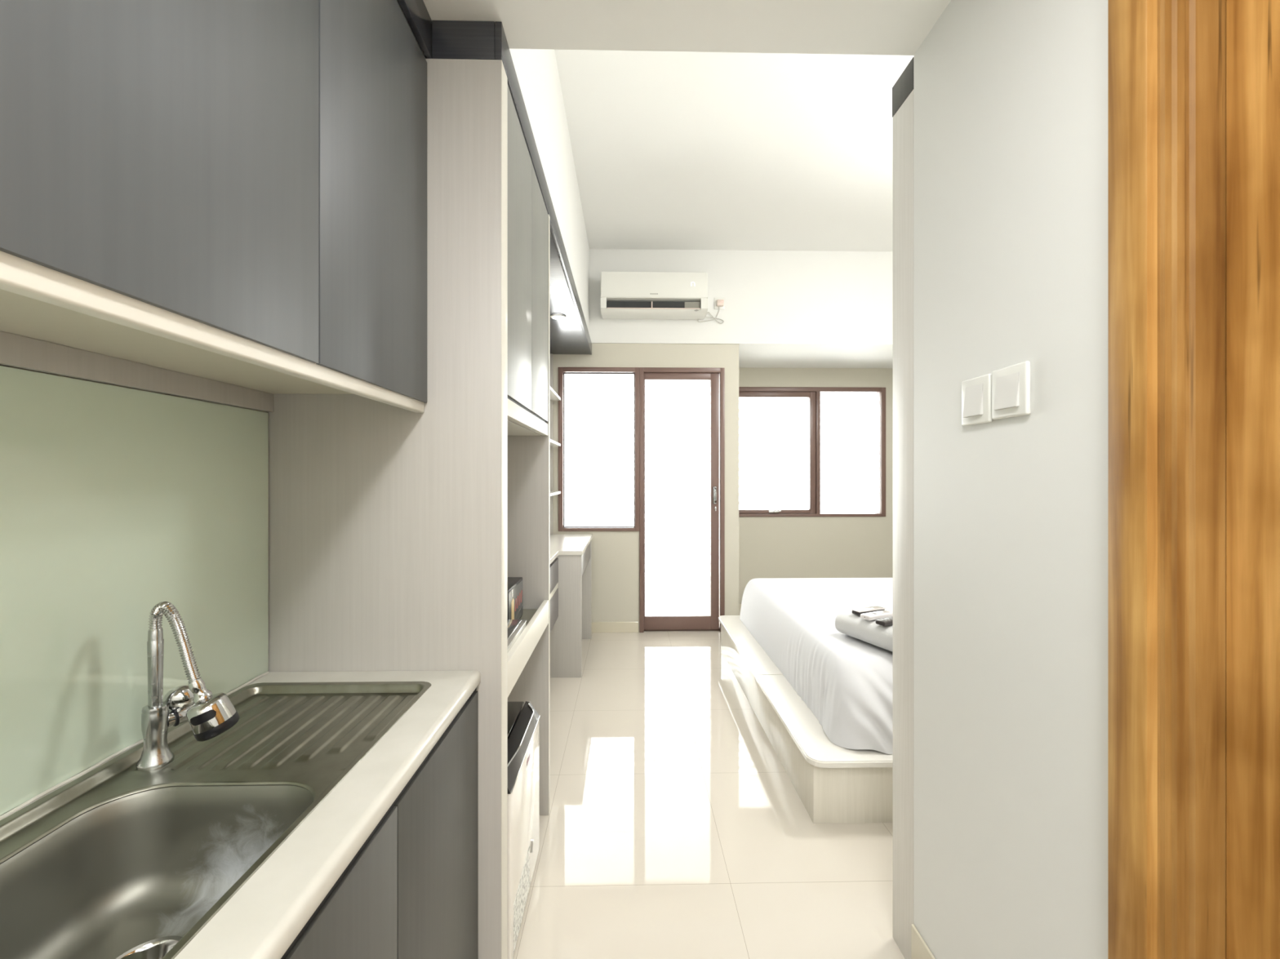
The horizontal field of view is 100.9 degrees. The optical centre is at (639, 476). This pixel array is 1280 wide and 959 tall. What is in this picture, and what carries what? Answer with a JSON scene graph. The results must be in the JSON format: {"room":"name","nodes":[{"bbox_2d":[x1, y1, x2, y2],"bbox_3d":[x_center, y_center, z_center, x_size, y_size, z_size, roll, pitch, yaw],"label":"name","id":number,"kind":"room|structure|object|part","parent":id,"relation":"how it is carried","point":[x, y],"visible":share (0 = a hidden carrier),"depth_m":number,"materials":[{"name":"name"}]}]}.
{"room":"studio apartment","nodes":[
{"label":"studio apartment","id":0,"kind":"room"},
{"bbox_2d":[0,364,265,816],"bbox_3d":[-0.945,0.098,1.460,0.172,2.293,5.760,0,0,-1],"label":"wall","id":1,"kind":"structure","parent":0,"point":[0,365],"depth_m":0.85,"materials":[{"name":"beige paint"}]},
{"bbox_2d":[0,365,268,815],"bbox_3d":[-0.830,0.150,0.319,0.006,0.588,1.772,0,0,-1],"label":"backsplash","id":2,"kind":"structure","parent":1,"relation":"attached to","point":[117,503],"depth_m":0.83,"materials":[{"name":"green glass"}]},
{"bbox_2d":[0,0,426,413],"bbox_3d":[-0.651,-0.553,0.323,0.364,0.816,1.774,0,0,-1],"label":"upper cabinet","id":3,"kind":"object","parent":1,"relation":"attached to","point":[221,202],"visible":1,"depth_m":0.64,"materials":[{"name":"grey laminate"}]},
{"bbox_3d":[-0.825,-0.167,0.320,0.016,0.041,1.774,0,0,-1],"label":"rail","id":4,"kind":"part","parent":3,"relation":"part of","materials":[{"name":"laminate"}]},
{"bbox_3d":[-0.483,-0.558,0.570,0.018,0.780,0.439,0,0,-1],"label":"door","id":5,"kind":"part","parent":3,"relation":"part of","materials":[{"name":"grey laminate"}]},
{"bbox_3d":[-0.486,-0.166,0.327,0.022,0.042,1.774,0,0,-1],"label":"rail","id":6,"kind":"part","parent":3,"relation":"part of","materials":[{"name":"white laminate"}]},
{"bbox_3d":[-0.492,-0.558,1.002,0.018,0.780,0.421,0,0,-1],"label":"door","id":7,"kind":"part","parent":3,"relation":"part of","materials":[{"name":"grey laminate"}]},
{"bbox_2d":[419,47,589,333],"bbox_3d":[-0.715,-1.391,2.738,0.686,0.821,2.892,0,0,-1],"label":"wall","id":8,"kind":"structure","parent":0,"point":[536,70],"depth_m":2.31,"materials":[{"name":"white paint"}]},
{"bbox_2d":[564,373,708,385],"bbox_3d":[0.878,-1.166,5.795,4.400,0.180,0.950,0,0,-1],"label":"ceiling","id":9,"kind":"structure","parent":0,"point":[570,379],"depth_m":6.02,"materials":[{"name":"white paint"}]},
{"bbox_2d":[552,342,738,632],"bbox_3d":[-0.155,0.094,4.743,1.870,2.300,1.070,0,0,-1],"label":"wall","id":10,"kind":"structure","parent":0,"point":[615,555],"depth_m":4.21,"materials":[{"name":"beige paint"}]},
{"bbox_2d":[558,367,639,531],"bbox_3d":[-0.327,-0.212,4.243,0.642,1.301,0.102,0,0,-1],"label":"window","id":11,"kind":"structure","parent":10,"relation":"in","point":[562,371],"depth_m":4.20,"materials":[{"name":"brown wood"}]},
{"bbox_2d":[591,622,638,632],"bbox_3d":[-0.326,1.202,4.200,0.625,0.084,0.008,0,0,-1],"label":"baseboard","id":12,"kind":"structure","parent":10,"relation":"attached to","point":[596,627],"depth_m":4.20,"materials":[{"name":"beige wood"}]},
{"bbox_2d":[639,367,724,632],"bbox_3d":[0.335,0.191,4.240,0.679,2.107,0.136,0,0,-1],"label":"door","id":13,"kind":"structure","parent":10,"relation":"in","point":[716,376],"depth_m":4.22,"materials":[{"name":"brown wood"}]},
{"bbox_3d":[0.302,0.175,4.242,0.525,1.891,0.006,0,0,-1],"label":"pane","id":14,"kind":"part","parent":13,"relation":"part of","materials":[{"name":"clear glass"}]},
{"bbox_3d":[0.598,0.154,4.205,0.028,0.140,0.054,0,0,-1],"label":"handle","id":15,"kind":"part","parent":13,"relation":"part of","materials":[{"name":"silver metal"}]},
{"bbox_2d":[396,0,951,55],"bbox_3d":[0.976,-1.475,-0.028,3.950,0.852,2.704,0,0,-1],"label":"ceiling","id":16,"kind":"structure","parent":0,"point":[851,27],"depth_m":1.22,"materials":[{"name":"white paint"}]},
{"bbox_2d":[397,0,591,355],"bbox_3d":[-0.598,-1.004,1.811,0.533,0.087,4.747,0,0,-1],"label":"fascia","id":17,"kind":"object","parent":16,"relation":"attached to","point":[437,39],"visible":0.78,"depth_m":1.40,"materials":[{"name":"laminate"}]},
{"bbox_2d":[550,314,566,319],"bbox_3d":[-0.492,-0.959,3.190,0.096,0.007,0.096,0,0,-1],"label":"recessed light","id":18,"kind":"object","parent":17,"relation":"attached to","point":[557,317],"visible":1,"depth_m":3.18,"materials":[{"name":"white plastic"}]},
{"bbox_3d":[-0.632,-0.971,3.073,0.516,0.014,2.222,0,0,-1],"label":"underside panel","id":19,"kind":"part","parent":17,"relation":"part of","materials":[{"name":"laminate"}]},
{"bbox_2d":[512,582,905,958],"bbox_3d":[0.949,1.304,2.445,4.400,0.120,7.650,0,0,-1],"label":"floor","id":20,"kind":"structure","parent":0,"point":[675,828],"depth_m":1.83,"materials":[{"name":"beige tile"}]},
{"bbox_2d":[280,687,478,958],"bbox_3d":[-0.593,0.861,0.325,0.480,0.766,1.774,0,0,-1],"label":"base cabinet","id":21,"kind":"object","parent":20,"relation":"on","point":[411,891],"visible":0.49,"depth_m":0.88,"materials":[{"name":"grey laminate"}]},
{"bbox_2d":[0,670,480,958],"bbox_3d":[-0.590,0.462,0.325,0.485,0.030,1.774,0,0,-1],"label":"countertop","id":22,"kind":"structure","parent":21,"relation":"on","point":[262,920],"depth_m":0.67,"materials":[{"name":"beige stone"}]},
{"bbox_2d":[0,671,269,820],"bbox_3d":[-0.825,0.445,0.326,0.006,0.007,1.747,0,0,-1],"label":"bead","id":23,"kind":"object","parent":22,"relation":"on","point":[62,784],"visible":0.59,"depth_m":0.79},
{"bbox_2d":[135,601,239,770],"bbox_3d":[-0.717,0.330,0.848,0.159,0.260,0.076,0,0,13],"label":"faucet","id":24,"kind":"object","parent":22,"relation":"on","point":[208,715],"visible":1,"depth_m":0.83,"materials":[{"name":"silver metal"}]},
{"bbox_2d":[135,685,195,770],"bbox_3d":[-0.770,0.404,0.859,0.056,0.112,0.071,0,0,-1],"label":"tap","id":25,"kind":"object","parent":24,"relation":"on","point":[160,713],"depth_m":0.84,"materials":[{"name":"silver metal"}]},
{"bbox_3d":[-0.759,0.396,0.875,0.026,0.027,0.041,0,0,29],"label":"valve stem","id":26,"kind":"part","parent":24,"relation":"part of","materials":[{"name":"silver metal"}]},
{"bbox_2d":[0,681,431,958],"bbox_3d":[-0.633,0.540,0.738,0.394,0.189,0.813,0,0,-1],"label":"sink","id":27,"kind":"object","parent":22,"relation":"in","point":[117,861],"visible":0.89,"depth_m":0.78,"materials":[{"name":"silver metal"}]},
{"bbox_2d":[0,784,313,958],"bbox_3d":[-0.609,0.541,0.598,0.315,0.154,0.394,0,0,-1],"label":"basin","id":28,"kind":"object","parent":27,"relation":"in","point":[126,873],"depth_m":0.75,"materials":[{"name":"metal"}]},
{"bbox_3d":[-0.367,0.818,0.572,0.018,0.648,0.438,0,0,-1],"label":"door","id":29,"kind":"part","parent":21,"relation":"part of","materials":[{"name":"laminate"}]},
{"bbox_3d":[-0.376,0.818,1.004,0.018,0.648,0.420,0,0,-1],"label":"door","id":30,"kind":"part","parent":21,"relation":"part of","materials":[{"name":"laminate"}]},
{"bbox_2d":[267,58,550,958],"bbox_3d":[-0.593,0.142,1.584,0.533,2.204,0.742,0,0,-1],"label":"tall cabinet","id":31,"kind":"object","parent":20,"relation":"on","point":[397,535],"visible":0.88,"depth_m":1.22,"materials":[{"name":"laminate"}]},
{"bbox_2d":[507,577,523,619],"bbox_3d":[-0.505,0.419,1.730,0.202,0.134,0.224,0,0,-1],"label":"appliance box","id":32,"kind":"object","parent":31,"relation":"on","point":[515,603],"visible":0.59,"depth_m":1.73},
{"bbox_2d":[511,598,514,619],"bbox_3d":[-0.404,0.433,1.679,0.001,0.091,0.038,0,0,-1],"label":"bottle","id":33,"kind":"object","parent":32,"relation":"on","point":[512,599],"depth_m":1.68,"materials":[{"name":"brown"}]},
{"bbox_2d":[507,619,526,653],"bbox_3d":[-0.494,0.450,1.460,0.310,0.073,0.271,0,0,-1],"label":"gas stove","id":34,"kind":"object","parent":31,"relation":"on","point":[515,627],"visible":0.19,"depth_m":1.50,"materials":[{"name":"metal"}]},
{"bbox_3d":[-0.497,0.433,1.460,0.288,0.003,0.256,0,0,-1],"label":"hob plate","id":35,"kind":"part","parent":34,"relation":"part of","materials":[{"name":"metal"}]},
{"bbox_3d":[-0.334,-0.577,1.441,0.018,0.758,0.327,0,0,-1],"label":"door","id":36,"kind":"part","parent":31,"relation":"part of","materials":[{"name":"grey laminate"}]},
{"bbox_3d":[-0.595,-0.169,1.602,0.530,0.042,0.661,0,0,-1],"label":"rail","id":37,"kind":"part","parent":31,"relation":"part of","materials":[{"name":"white laminate"}]},
{"bbox_3d":[-0.601,0.142,1.944,0.532,2.204,0.022,0,0,-1],"label":"panel","id":38,"kind":"part","parent":31,"relation":"part of","materials":[{"name":"laminate"}]},
{"bbox_2d":[520,608,537,626],"bbox_3d":[-0.598,0.496,1.602,0.504,0.019,0.661,0,0,-1],"label":"niche shelf","id":39,"kind":"object","parent":31,"relation":"attached to","point":[527,614],"depth_m":1.86,"materials":[{"name":"white wood"}]},
{"bbox_3d":[-0.341,-0.577,1.772,0.018,0.758,0.329,0,0,-1],"label":"door","id":40,"kind":"part","parent":31,"relation":"part of","materials":[{"name":"grey laminate"}]},
{"bbox_2d":[507,701,540,958],"bbox_3d":[-0.572,0.985,1.495,0.509,0.519,0.425,0,0,-1],"label":"mini fridge","id":41,"kind":"object","parent":20,"relation":"on","point":[523,720],"visible":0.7,"depth_m":1.46,"materials":[{"name":"white metal"}]},
{"bbox_2d":[550,534,592,677],"bbox_3d":[-0.621,0.853,3.071,0.539,0.783,2.226,0,0,-1],"label":"desk","id":42,"kind":"object","parent":20,"relation":"on","point":[570,554],"visible":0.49,"depth_m":3.26,"materials":[{"name":"white wood"}]},
{"bbox_3d":[-0.499,0.671,2.619,0.016,0.034,1.274,0,0,-1],"label":"drawer rail","id":43,"kind":"part","parent":42,"relation":"part of","materials":[{"name":"white laminate"}]},
{"bbox_3d":[-0.503,0.777,2.939,0.015,0.178,0.634,0,0,-1],"label":"drawer","id":44,"kind":"part","parent":42,"relation":"part of","materials":[{"name":"beige wood"}]},
{"bbox_3d":[-0.503,0.579,2.939,0.015,0.146,0.634,0,0,-1],"label":"drawer","id":45,"kind":"part","parent":42,"relation":"part of","materials":[{"name":"beige wood"}]},
{"bbox_2d":[550,353,560,534],"bbox_3d":[-0.760,-0.251,3.795,0.291,1.422,0.760,0,0,-1],"label":"bookshelf","id":46,"kind":"object","parent":42,"relation":"on","point":[553,396],"visible":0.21,"depth_m":4.16,"materials":[{"name":"laminate"}]},
{"bbox_3d":[-0.801,-0.251,4.165,0.226,1.422,0.018,0,0,-1],"label":"panel","id":47,"kind":"part","parent":46,"relation":"part of","materials":[{"name":"laminate"}]},
{"bbox_3d":[-0.628,0.866,3.267,0.533,0.756,0.018,0,0,-1],"label":"panel","id":48,"kind":"part","parent":42,"relation":"part of","materials":[{"name":"laminate"}]},
{"bbox_3d":[-0.377,0.558,3.657,0.017,0.132,0.744,0,0,-1],"label":"drawer","id":49,"kind":"part","parent":42,"relation":"part of","materials":[{"name":"beige wood"}]},
{"bbox_3d":[-0.578,0.866,4.038,0.413,0.756,0.018,0,0,-1],"label":"panel","id":50,"kind":"part","parent":42,"relation":"part of","materials":[{"name":"laminate"}]},
{"bbox_2d":[564,384,876,582],"bbox_3d":[0.868,0.029,6.309,4.300,2.470,0.054,0,0,-1],"label":"window blinds","id":51,"kind":"object","parent":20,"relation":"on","point":[774,411],"visible":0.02,"depth_m":6.28,"materials":[{"name":"white"}]},
{"bbox_3d":[0.168,0.029,6.301,0.040,2.470,0.040,0,0,-1],"label":"post","id":52,"kind":"part","parent":51,"relation":"part of","materials":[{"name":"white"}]},
{"bbox_3d":[1.607,0.029,6.331,0.040,2.470,0.040,0,0,-1],"label":"post","id":53,"kind":"part","parent":51,"relation":"part of","materials":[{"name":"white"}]},
{"bbox_2d":[718,615,893,823],"bbox_3d":[1.676,1.124,2.857,2.198,0.240,1.958,0,0,-1],"label":"platform","id":54,"kind":"object","parent":20,"relation":"on","point":[834,784],"visible":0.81,"depth_m":2.01,"materials":[{"name":"laminate"}]},
{"bbox_2d":[739,577,893,754],"bbox_3d":[1.720,0.861,2.879,2.041,0.285,1.916,0,0,-1],"label":"mattress","id":55,"kind":"object","parent":54,"relation":"on","point":[846,682],"visible":0.25,"depth_m":2.41,"materials":[{"name":"white fabric"}]},
{"bbox_2d":[835,609,893,652],"bbox_3d":[1.056,0.668,2.211,0.178,0.105,0.507,0,0,-22],"label":"folded towel","id":56,"kind":"object","parent":55,"relation":"on","point":[846,623],"visible":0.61,"depth_m":2.25,"materials":[{"name":"white fabric"}]},
{"bbox_2d":[851,606,885,615],"bbox_3d":[1.022,0.604,2.366,0.161,0.018,0.051,0,0,-23],"label":"remote control","id":57,"kind":"object","parent":56,"relation":"on","point":[866,610],"visible":0.86,"depth_m":2.35,"materials":[{"name":"grey plastic"}]},
{"bbox_2d":[860,609,893,621],"bbox_3d":[1.032,0.603,2.293,0.166,0.022,0.052,0,0,-26],"label":"remote control","id":58,"kind":"object","parent":56,"relation":"on","point":[884,614],"visible":0.91,"depth_m":2.27,"materials":[{"name":"white plastic"}]},
{"bbox_2d":[875,616,893,626],"bbox_3d":[1.065,0.604,2.216,0.185,0.019,0.046,0,0,-29],"label":"remote control","id":59,"kind":"object","parent":56,"relation":"on","point":[886,621],"visible":0.52,"depth_m":2.17,"materials":[{"name":"grey plastic"}]},
{"bbox_2d":[892,57,913,958],"bbox_3d":[1.741,0.098,1.397,2.120,2.292,0.106,0,0,-1],"label":"wardrobe","id":60,"kind":"object","parent":20,"relation":"on","point":[903,89],"visible":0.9,"depth_m":1.36,"materials":[{"name":"laminate"}]},
{"bbox_2d":[554,48,913,251],"bbox_3d":[0.905,-1.851,3.322,3.950,0.100,3.996,0,0,-1],"label":"ceiling","id":61,"kind":"structure","parent":0,"point":[672,150],"depth_m":2.90,"materials":[{"name":"white paint"}]},
{"bbox_2d":[589,248,893,368],"bbox_3d":[0.825,-1.429,4.758,3.830,0.745,1.080,0,0,-1],"label":"wall","id":62,"kind":"structure","parent":0,"point":[784,308],"depth_m":4.22,"materials":[{"name":"white paint"}]},
{"bbox_2d":[600,271,707,319],"bbox_3d":[0.106,-1.400,4.100,0.812,0.312,0.206,0,0,-1],"label":"air conditioner","id":63,"kind":"object","parent":62,"relation":"attached to","point":[624,295],"visible":1,"depth_m":4.01,"materials":[{"name":"white plastic"}]},
{"bbox_2d":[606,301,684,307],"bbox_3d":[0.103,-1.304,4.058,0.713,0.055,0.049,0,0,-1],"label":"air vent","id":64,"kind":"object","parent":63,"relation":"attached to","point":[609,304],"depth_m":4.03,"materials":[{"name":"grey plastic"}]},
{"bbox_2d":[697,299,724,324],"bbox_3d":[0.562,-1.303,4.187,0.211,0.185,0.034,0,0,-1],"label":"plug","id":65,"kind":"object","parent":62,"relation":"attached to","point":[720,303],"visible":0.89,"depth_m":4.19,"materials":[{"name":"beige plastic"}]},
{"bbox_2d":[714,297,724,309],"bbox_3d":[0.633,-1.375,4.210,0.082,0.093,0.008,0,0,-1],"label":"wall socket","id":66,"kind":"object","parent":62,"relation":"attached to","point":[716,307],"visible":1,"depth_m":4.21,"materials":[{"name":"white plastic"}]},
{"bbox_2d":[738,367,893,604],"bbox_3d":[1.755,0.094,5.243,1.970,2.300,0.150,0,0,-1],"label":"wall","id":67,"kind":"structure","parent":0,"point":[770,547],"depth_m":5.17,"materials":[{"name":"beige paint"}]},
{"bbox_2d":[738,386,885,516],"bbox_3d":[1.623,-0.235,5.182,1.562,1.264,0.146,0,0,-1],"label":"window","id":68,"kind":"structure","parent":67,"relation":"in","point":[812,393],"depth_m":5.16,"materials":[{"name":"brown metal"}]},
{"bbox_3d":[1.301,-0.228,5.188,0.832,1.190,0.062,0,0,-1],"label":"sash","id":69,"kind":"part","parent":68,"relation":"part of","materials":[{"name":"glass"}]},
{"bbox_2d":[913,0,1107,958],"bbox_3d":[1.776,0.098,-0.011,2.130,2.293,2.704,0,0,-1],"label":"wall","id":70,"kind":"structure","parent":0,"point":[1011,96],"depth_m":0.99,"materials":[{"name":"white paint"}]},
{"bbox_2d":[911,924,935,958],"bbox_3d":[0.684,1.180,1.046,0.006,0.128,0.546,0,0,-1],"label":"baseboard","id":71,"kind":"structure","parent":70,"relation":"attached to","point":[919,949],"depth_m":1.29,"materials":[{"name":"beige wood"}]},
{"bbox_2d":[961,373,992,426],"bbox_3d":[0.679,-0.152,1.072,0.016,0.095,0.087,0,0,-1],"label":"light switch","id":72,"kind":"object","parent":70,"relation":"attached to","point":[976,393],"visible":1,"depth_m":1.06,"materials":[{"name":"white plastic"}]},
{"bbox_2d":[991,360,1030,419],"bbox_3d":[0.681,-0.156,0.977,0.016,0.095,0.091,0,0,-1],"label":"light switch","id":73,"kind":"object","parent":70,"relation":"attached to","point":[1011,384],"visible":1,"depth_m":0.96,"materials":[{"name":"white plastic"}]},
{"bbox_2d":[1107,0,1279,958],"bbox_3d":[0.759,0.184,0.315,0.140,2.119,0.914,0,0,-1],"label":"door","id":74,"kind":"structure","parent":70,"relation":"in","point":[1193,86],"depth_m":0.71,"materials":[{"name":"brown wood"}]},
{"bbox_3d":[0.696,0.184,0.313,0.014,2.119,0.914,0,0,-1],"label":"frame","id":75,"kind":"part","parent":74,"relation":"part of","materials":[{"name":"brown wood"}]}
]}

